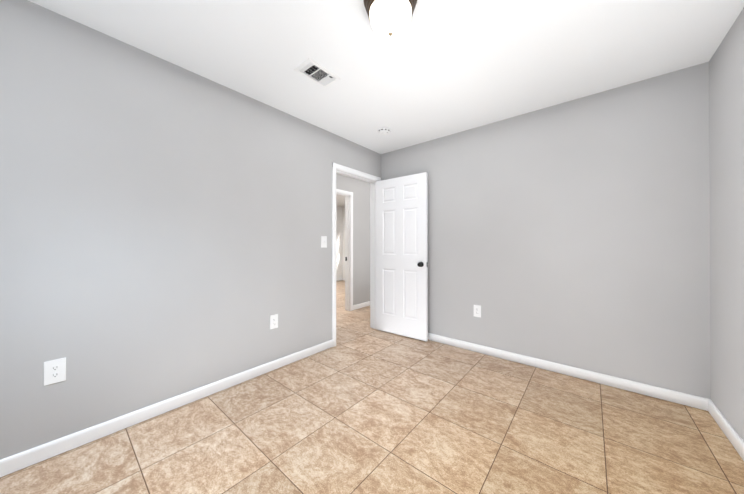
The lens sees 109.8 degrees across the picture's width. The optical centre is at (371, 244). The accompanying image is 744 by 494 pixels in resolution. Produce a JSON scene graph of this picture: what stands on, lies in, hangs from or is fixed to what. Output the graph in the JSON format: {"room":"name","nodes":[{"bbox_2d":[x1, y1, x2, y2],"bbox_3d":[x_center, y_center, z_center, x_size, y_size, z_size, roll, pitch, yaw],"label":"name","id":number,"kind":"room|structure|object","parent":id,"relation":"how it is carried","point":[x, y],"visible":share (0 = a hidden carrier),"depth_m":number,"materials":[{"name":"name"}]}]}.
{"room":"empty bedroom","nodes":[
{"label":"empty bedroom","id":0,"kind":"room"},
{"bbox_2d":[0,0,380,459],"bbox_3d":[-1.078,-0.058,2.331,0.120,2.440,3.860,0,0,40],"label":"wall","id":1,"kind":"structure","parent":0,"point":[165,225],"depth_m":1.70,"materials":[{"name":"paint"}]},
{"bbox_2d":[44,357,65,385],"bbox_3d":[-1.740,0.697,1.435,0.008,0.128,0.078,0,0,40],"label":"outlet","id":2,"kind":"object","parent":1,"relation":"attached to","point":[54,371],"visible":1,"depth_m":1.43,"materials":[{"name":"white plastic"}]},
{"bbox_2d":[0,340,332,476],"bbox_3d":[-1.309,1.116,1.945,0.014,0.081,2.678,0,0,40],"label":"baseboard","id":3,"kind":"structure","parent":1,"relation":"attached to","point":[24,459],"depth_m":1.68,"materials":[{"name":"white wood"}]},
{"bbox_2d":[270,314,277,329],"bbox_3d":[-0.909,0.717,2.429,0.008,0.128,0.078,0,0,40],"label":"electrical outlet","id":4,"kind":"object","parent":1,"relation":"attached to","point":[273,321],"visible":1,"depth_m":2.42,"materials":[{"name":"white plastic"}]},
{"bbox_2d":[321,236,326,247],"bbox_3d":[-0.525,-0.031,2.883,0.020,0.128,0.078,0,0,40],"label":"switch plate","id":5,"kind":"object","parent":1,"relation":"attached to","point":[323,241],"visible":1,"depth_m":2.88,"materials":[{"name":"white plastic"}]},
{"bbox_2d":[332,162,380,346],"bbox_3d":[-0.218,0.116,3.358,0.155,2.102,0.884,0,0,40],"label":"door frame","id":6,"kind":"structure","parent":1,"relation":"attached to","point":[372,251],"depth_m":3.41,"materials":[{"name":"white wood"}]},
{"bbox_2d":[376,172,427,341],"bbox_3d":[0.361,0.145,3.361,0.755,2.022,0.165,0,0,38],"label":"door","id":7,"kind":"structure","parent":6,"relation":"attached to","point":[401,256],"depth_m":3.31,"materials":[{"name":"white wood"}]},
{"bbox_2d":[336,206,342,278],"bbox_3d":[-2.562,-0.040,6.869,0.120,2.440,5.040,0,0,40],"label":"wall","id":8,"kind":"structure","parent":0,"point":[340,242],"depth_m":8.57,"materials":[{"name":"paint"}]},
{"bbox_2d":[343,207,344,280],"bbox_3d":[0.186,-0.036,7.779,2.930,2.440,0.120,0,0,40],"label":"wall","id":9,"kind":"structure","parent":0,"point":[343,207],"depth_m":8.64,"materials":[{"name":"paint"}]},
{"bbox_2d":[336,173,369,304],"bbox_3d":[-0.543,-0.049,4.530,0.120,2.440,5.000,0,0,40],"label":"wall","id":10,"kind":"structure","parent":0,"point":[360,189],"depth_m":4.83,"materials":[{"name":"paint"}]},
{"bbox_2d":[336,189,352,310],"bbox_3d":[-0.694,0.119,4.349,0.155,2.102,0.934,0,0,40],"label":"door frame","id":11,"kind":"structure","parent":10,"relation":"attached to","point":[347,252],"depth_m":4.64,"materials":[{"name":"white wood"}]},
{"bbox_2d":[353,301,369,309],"bbox_3d":[0.385,1.131,5.530,0.014,0.081,2.268,0,0,40],"label":"baseboard","id":12,"kind":"structure","parent":10,"relation":"attached to","point":[360,305],"depth_m":4.81,"materials":[{"name":"white wood"}]},
{"bbox_2d":[0,280,743,493],"bbox_3d":[-0.472,1.218,3.853,7.350,0.100,7.140,0,0,40],"label":"floor","id":13,"kind":"structure","parent":0,"point":[362,406],"depth_m":1.56,"materials":[{"name":"tile"}]},
{"bbox_2d":[28,0,743,206],"bbox_3d":[-0.472,-1.341,3.863,7.350,0.140,7.140,0,0,40],"label":"ceiling","id":14,"kind":"structure","parent":0,"point":[439,69],"depth_m":1.72,"materials":[{"name":"paint"}]},
{"bbox_2d":[293,58,340,87],"bbox_3d":[-0.408,-1.335,1.960,0.190,0.127,0.292,0,0,40],"label":"ceiling vent","id":15,"kind":"object","parent":14,"relation":"in","point":[324,77],"visible":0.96,"depth_m":1.95,"materials":[{"name":"white metal"}]},
{"bbox_2d":[378,127,390,134],"bbox_3d":[0.135,-1.256,2.912,0.144,0.038,0.144,0,0,40],"label":"smoke detector","id":16,"kind":"object","parent":14,"relation":"attached to","point":[384,131],"visible":1,"depth_m":2.87,"materials":[{"name":"white plastic"}]},
{"bbox_2d":[364,0,416,39],"bbox_3d":[0.096,-1.182,1.358,0.280,0.200,0.280,0,0,40],"label":"ceiling light","id":17,"kind":"object","parent":14,"relation":"attached to","point":[390,19],"visible":1,"depth_m":1.31,"materials":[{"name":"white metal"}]},
{"bbox_2d":[381,62,710,398],"bbox_3d":[1.326,-0.056,2.759,3.020,2.440,0.120,0,0,40],"label":"wall","id":18,"kind":"structure","parent":0,"point":[575,233],"depth_m":2.25,"materials":[{"name":"paint"}]},
{"bbox_2d":[474,305,480,317],"bbox_3d":[1.139,0.719,2.829,0.078,0.128,0.008,0,0,40],"label":"electrical outlet","id":19,"kind":"object","parent":18,"relation":"attached to","point":[477,310],"visible":1,"depth_m":2.83,"materials":[{"name":"white plastic"}]},
{"bbox_2d":[428,333,703,409],"bbox_3d":[1.228,1.120,2.745,2.880,0.081,0.020,0,0,40],"label":"baseboard","id":20,"kind":"structure","parent":18,"relation":"attached to","point":[641,388],"depth_m":2.24,"materials":[{"name":"white wood"}]},
{"bbox_2d":[709,8,743,440],"bbox_3d":[1.201,-0.065,0.348,0.120,2.440,3.740,0,0,40],"label":"wall","id":21,"kind":"structure","parent":0,"point":[726,114],"depth_m":1.58,"materials":[{"name":"paint"}]},
{"bbox_2d":[704,398,743,460],"bbox_3d":[1.188,1.110,0.432,0.014,0.081,3.620,0,0,40],"label":"baseboard","id":22,"kind":"structure","parent":21,"relation":"attached to","point":[709,406],"depth_m":1.58,"materials":[{"name":"white wood"}]}
]}

